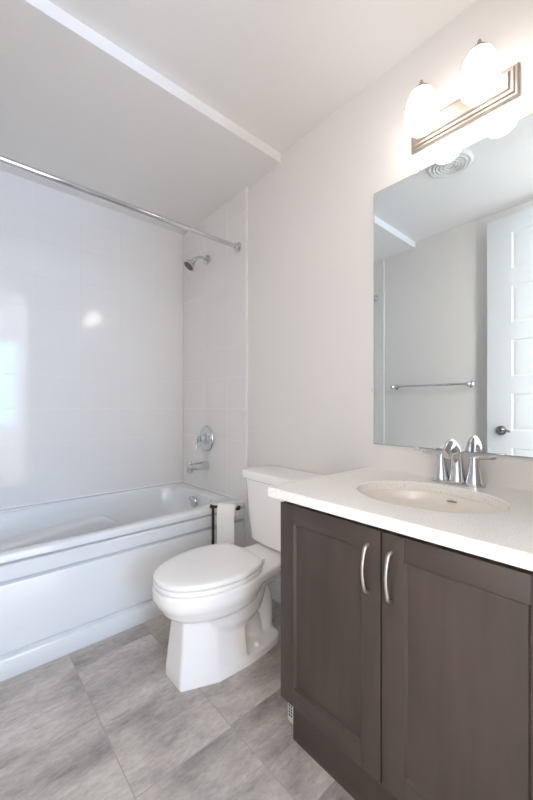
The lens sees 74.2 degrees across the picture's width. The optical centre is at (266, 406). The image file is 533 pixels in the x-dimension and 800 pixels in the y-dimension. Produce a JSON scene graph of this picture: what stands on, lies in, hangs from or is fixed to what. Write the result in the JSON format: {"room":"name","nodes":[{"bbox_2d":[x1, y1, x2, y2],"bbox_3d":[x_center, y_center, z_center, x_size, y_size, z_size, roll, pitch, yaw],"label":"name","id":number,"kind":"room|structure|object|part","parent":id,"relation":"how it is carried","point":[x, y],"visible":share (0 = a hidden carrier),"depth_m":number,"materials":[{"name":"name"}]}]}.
{"room":"bathroom","nodes":[
{"label":"bathroom","id":0,"kind":"room"},
{"bbox_2d":[0,0,280,234],"bbox_3d":[-0.873,-1.352,1.802,1.575,0.051,1.087,0,0,-41],"label":"ceiling","id":1,"kind":"structure","parent":0,"point":[77,107],"depth_m":1.68,"materials":[{"name":"paint"}]},
{"bbox_2d":[0,599,354,799],"bbox_3d":[-0.412,1.092,1.280,1.775,0.060,2.664,0,0,-41],"label":"floor","id":2,"kind":"structure","parent":0,"point":[104,719],"depth_m":1.14,"materials":[{"name":"grey tile"}]},
{"bbox_2d":[0,482,244,681],"bbox_3d":[-0.975,0.818,1.918,1.567,0.488,0.771,0,0,-41],"label":"bathtub","id":3,"kind":"object","parent":2,"relation":"on","point":[76,573],"visible":0.92,"depth_m":1.66,"materials":[{"name":"white plastic"}]},
{"bbox_3d":[-1.259,0.819,2.020,0.985,0.285,0.135,0,0,-41],"label":"armrest","id":4,"kind":"part","parent":3,"relation":"part of","materials":[{"name":"white plastic"}]},
{"bbox_3d":[-0.499,0.633,2.362,0.039,0.079,0.072,0,0,-41],"label":"overflow plate","id":5,"kind":"part","parent":3,"relation":"part of","materials":[{"name":"silver metal"}]},
{"bbox_2d":[210,504,240,543],"bbox_3d":[-0.244,0.792,1.893,0.222,0.539,0.128,0,0,17],"label":"toilet paper holder","id":6,"kind":"object","parent":2,"relation":"on","point":[211,505],"visible":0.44,"depth_m":1.90,"materials":[{"name":"black metal"}]},
{"bbox_3d":[-0.220,0.536,1.886,0.172,0.028,0.023,0,0,17],"label":"arm","id":7,"kind":"part","parent":6,"relation":"part of","materials":[{"name":"black metal"}]},
{"bbox_2d":[217,503,237,543],"bbox_3d":[-0.207,0.637,1.880,0.100,0.239,0.063,0,0,17],"label":"toilet paper roll","id":8,"kind":"object","parent":6,"relation":"hanging from","point":[226,513],"visible":0.89,"depth_m":1.85,"materials":[{"name":"white paper"}]},
{"bbox_2d":[152,465,324,691],"bbox_3d":[-0.129,0.691,1.567,0.756,0.740,0.422,0,0,-41],"label":"toilet","id":9,"kind":"object","parent":2,"relation":"on","point":[216,598],"visible":0.96,"depth_m":1.40,"materials":[{"name":"white ceramic"}]},
{"bbox_3d":[-0.249,0.683,1.461,0.427,0.018,0.348,0,0,-41],"label":"seat","id":10,"kind":"part","parent":9,"relation":"part of","materials":[{"name":"white plastic"}]},
{"bbox_3d":[-0.249,0.658,1.461,0.429,0.026,0.350,0,0,-41],"label":"lid","id":11,"kind":"part","parent":9,"relation":"part of","materials":[{"name":"white plastic"}]},
{"bbox_3d":[-0.139,0.878,1.559,0.729,0.368,0.356,0,0,-41],"label":"bowl","id":12,"kind":"part","parent":9,"relation":"part of","materials":[{"name":"white ceramic"}]},
{"bbox_3d":[0.075,0.527,1.748,0.201,0.325,0.392,0,0,-41],"label":"tank","id":13,"kind":"part","parent":9,"relation":"part of","materials":[{"name":"white ceramic"}]},
{"bbox_3d":[0.072,0.343,1.745,0.218,0.044,0.422,0,0,-41],"label":"tank lid","id":14,"kind":"part","parent":9,"relation":"part of","materials":[{"name":"white ceramic"}]},
{"bbox_2d":[288,703,292,723],"bbox_3d":[0.130,1.006,1.213,0.133,0.112,0.025,0,0,-41],"label":"floor vent","id":15,"kind":"object","parent":2,"relation":"in","point":[290,707],"visible":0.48,"depth_m":1.17,"materials":[{"name":"white plastic"}]},
{"bbox_2d":[281,501,532,799],"bbox_3d":[0.497,0.676,1.002,0.578,0.772,0.776,0,0,-41],"label":"vanity cabinet","id":16,"kind":"object","parent":2,"relation":"on","point":[407,661],"visible":0.97,"depth_m":0.82,"materials":[{"name":"brown wood"}]},
{"bbox_3d":[0.168,0.889,0.994,0.020,0.055,0.240,0,0,-41],"label":"rail","id":17,"kind":"part","parent":16,"relation":"part of","materials":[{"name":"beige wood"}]},
{"bbox_3d":[0.167,0.609,0.993,0.016,0.513,0.248,0,0,-41],"label":"inset panel","id":18,"kind":"part","parent":16,"relation":"part of","materials":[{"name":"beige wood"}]},
{"bbox_3d":[0.168,0.329,0.994,0.020,0.055,0.240,0,0,-41],"label":"rail","id":19,"kind":"part","parent":16,"relation":"part of","materials":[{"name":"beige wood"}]},
{"bbox_3d":[0.168,0.609,0.994,0.020,0.615,0.350,0,0,-41],"label":"door","id":20,"kind":"part","parent":16,"relation":"part of","materials":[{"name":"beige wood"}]},
{"bbox_3d":[0.244,0.404,0.875,0.031,0.129,0.013,0,0,-41],"label":"handle","id":21,"kind":"part","parent":16,"relation":"part of","materials":[{"name":"silver metal"}]},
{"bbox_3d":[0.286,0.404,0.828,0.031,0.129,0.013,0,0,-41],"label":"handle","id":22,"kind":"part","parent":16,"relation":"part of","materials":[{"name":"silver metal"}]},
{"bbox_2d":[268,467,532,570],"bbox_3d":[0.489,0.272,1.018,0.572,0.029,0.816,0,0,-41],"label":"countertop","id":23,"kind":"structure","parent":16,"relation":"on","point":[506,537],"depth_m":0.89,"materials":[{"name":"white stone"}]},
{"bbox_2d":[361,489,502,513],"bbox_3d":[0.469,0.378,1.042,0.364,0.182,0.444,0,0,-41],"label":"sink","id":24,"kind":"object","parent":23,"relation":"in","point":[425,500],"visible":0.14,"depth_m":1.19,"materials":[{"name":"white ceramic"}]},
{"bbox_2d":[423,439,496,487],"bbox_3d":[0.637,0.181,1.181,0.161,0.154,0.177,0,0,1],"label":"faucet","id":25,"kind":"object","parent":23,"relation":"on","point":[474,479],"visible":1,"depth_m":1.16,"materials":[{"name":"silver metal"}]},
{"bbox_3d":[0.586,0.165,1.241,0.072,0.020,0.020,0,0,40],"label":"lever","id":26,"kind":"part","parent":25,"relation":"part of","materials":[{"name":"silver metal"}]},
{"bbox_3d":[0.607,0.205,1.224,0.052,0.090,0.052,0,0,-41],"label":"handle","id":27,"kind":"part","parent":25,"relation":"part of","materials":[{"name":"silver metal"}]},
{"bbox_3d":[0.610,0.177,1.157,0.139,0.146,0.055,0,0,-41],"label":"spout","id":28,"kind":"part","parent":25,"relation":"part of","materials":[{"name":"silver metal"}]},
{"bbox_3d":[0.641,0.252,1.185,0.060,0.011,0.168,0,0,-41],"label":"plate","id":29,"kind":"part","parent":25,"relation":"part of","materials":[{"name":"silver metal"}]},
{"bbox_3d":[0.676,0.205,1.146,0.052,0.090,0.052,0,0,-41],"label":"handle","id":30,"kind":"part","parent":25,"relation":"part of","materials":[{"name":"silver metal"}]},
{"bbox_3d":[0.691,0.165,1.123,0.020,0.020,0.072,0,0,-33],"label":"lever","id":31,"kind":"part","parent":25,"relation":"part of","materials":[{"name":"silver metal"}]},
{"bbox_3d":[0.402,0.889,0.729,0.020,0.055,0.240,0,0,-41],"label":"rail","id":32,"kind":"part","parent":16,"relation":"part of","materials":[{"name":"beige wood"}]},
{"bbox_3d":[0.402,0.609,0.729,0.020,0.615,0.350,0,0,-41],"label":"door","id":33,"kind":"part","parent":16,"relation":"part of","materials":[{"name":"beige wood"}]},
{"bbox_3d":[0.402,0.609,0.728,0.016,0.513,0.248,0,0,-41],"label":"inset panel","id":34,"kind":"part","parent":16,"relation":"part of","materials":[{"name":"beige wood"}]},
{"bbox_3d":[0.402,0.329,0.729,0.020,0.055,0.240,0,0,-41],"label":"rail","id":35,"kind":"part","parent":16,"relation":"part of","materials":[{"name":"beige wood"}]},
{"bbox_2d":[48,0,476,152],"bbox_3d":[-0.422,-1.458,1.292,1.575,0.161,2.434,0,0,-41],"label":"ceiling","id":36,"kind":"structure","parent":0,"point":[276,69],"depth_m":1.34,"materials":[{"name":"paint"}]},
{"bbox_2d":[243,0,532,584],"bbox_3d":[0.217,-0.238,1.849,0.120,2.600,2.684,0,0,-41],"label":"wall","id":37,"kind":"structure","parent":0,"point":[311,216],"depth_m":1.62,"materials":[{"name":"paint"}]},
{"bbox_2d":[0,481,243,509],"bbox_3d":[-0.972,0.571,1.917,1.555,0.006,0.771,0,0,-41],"label":"trim","id":38,"kind":"structure","parent":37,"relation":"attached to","point":[176,481],"depth_m":2.29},
{"bbox_2d":[183,188,245,502],"bbox_3d":[-0.381,-0.371,2.428,0.009,1.910,0.785,0,0,-41],"label":"wall tile","id":39,"kind":"structure","parent":37,"relation":"attached to","point":[214,293],"depth_m":2.37,"materials":[{"name":"white tile"}]},
{"bbox_2d":[184,255,208,270],"bbox_3d":[-0.484,-0.990,2.409,0.168,0.132,0.089,0,0,-41],"label":"shower","id":40,"kind":"object","parent":39,"relation":"attached to","point":[189,264],"visible":1,"depth_m":2.39,"materials":[{"name":"silver metal"}]},
{"bbox_3d":[-0.454,-1.016,2.423,0.104,0.047,0.023,0,0,-35],"label":"shower arm","id":41,"kind":"part","parent":40,"relation":"part of","materials":[{"name":"silver metal"}]},
{"bbox_2d":[186,461,208,472],"bbox_3d":[-0.473,0.402,2.405,0.153,0.079,0.060,0,0,-41],"label":"tub spout","id":42,"kind":"object","parent":39,"relation":"attached to","point":[203,465],"visible":1,"depth_m":2.38,"materials":[{"name":"silver metal"}]},
{"bbox_2d":[195,426,212,450],"bbox_3d":[-0.452,0.220,2.427,0.092,0.174,0.174,0,0,-41],"label":"shower valve","id":43,"kind":"object","parent":39,"relation":"attached to","point":[205,438],"visible":1,"depth_m":2.42,"materials":[{"name":"silver metal"}]},
{"bbox_2d":[246,187,247,546],"bbox_3d":[-0.118,-0.132,2.130,0.010,2.388,0.010,0,0,-41],"label":"trim","id":44,"kind":"structure","parent":37,"relation":"attached to","point":[246,187],"depth_m":2.12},
{"bbox_2d":[268,581,280,603],"bbox_3d":[0.165,1.014,1.808,0.013,0.095,0.847,0,0,-41],"label":"baseboard","id":45,"kind":"structure","parent":37,"relation":"attached to","point":[275,588],"depth_m":1.93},
{"bbox_2d":[371,114,532,457],"bbox_3d":[0.698,-0.369,1.206,0.010,1.074,0.762,0,0,-41],"label":"mirror","id":46,"kind":"object","parent":37,"relation":"attached to","point":[453,238],"visible":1,"depth_m":1.23,"materials":[{"name":"silver glass"}]},
{"bbox_2d":[405,39,519,154],"bbox_3d":[0.617,-1.048,1.180,0.166,0.173,0.346,0,0,-41],"label":"vanity light","id":47,"kind":"object","parent":37,"relation":"attached to","point":[483,89],"visible":1,"depth_m":1.16,"materials":[{"name":"white glass"}]},
{"bbox_3d":[0.538,-1.032,1.226,0.108,0.141,0.108,0,0,-41],"label":"lamp shade","id":48,"kind":"part","parent":47,"relation":"part of","materials":[{"name":"white glass"}]},
{"bbox_3d":[0.658,-1.032,1.090,0.108,0.141,0.108,0,0,-41],"label":"lamp shade","id":49,"kind":"part","parent":47,"relation":"part of","materials":[{"name":"white glass"}]},
{"bbox_3d":[-1.273,-0.238,2.255,1.815,2.600,0.122,0,0,-41],"label":"wall","id":50,"kind":"structure","parent":0,"visible":0},
{"bbox_2d":[0,170,182,507],"bbox_3d":[-1.231,-0.371,2.207,1.559,1.910,0.010,0,0,-41],"label":"wall tile","id":51,"kind":"structure","parent":50,"relation":"attached to","point":[91,294],"depth_m":2.26,"materials":[{"name":"white tile"}]},
{"bbox_3d":[-1.053,-0.238,0.727,0.120,2.600,2.684,0,0,-41],"label":"wall","id":52,"kind":"structure","parent":0,"visible":0},
{"bbox_3d":[-1.555,-0.371,1.390,0.009,1.910,0.785,0,0,-41],"label":"wall tile","id":53,"kind":"structure","parent":52,"relation":"attached to","visible":0},
{"bbox_2d":[0,155,240,251],"bbox_3d":[-0.756,-0.988,1.670,1.551,0.060,0.060,0,0,-41],"label":"shower curtain rod","id":54,"kind":"object","parent":53,"relation":"attached to","point":[237,246],"visible":1,"depth_m":1.67,"materials":[{"name":"silver metal"}]}
]}

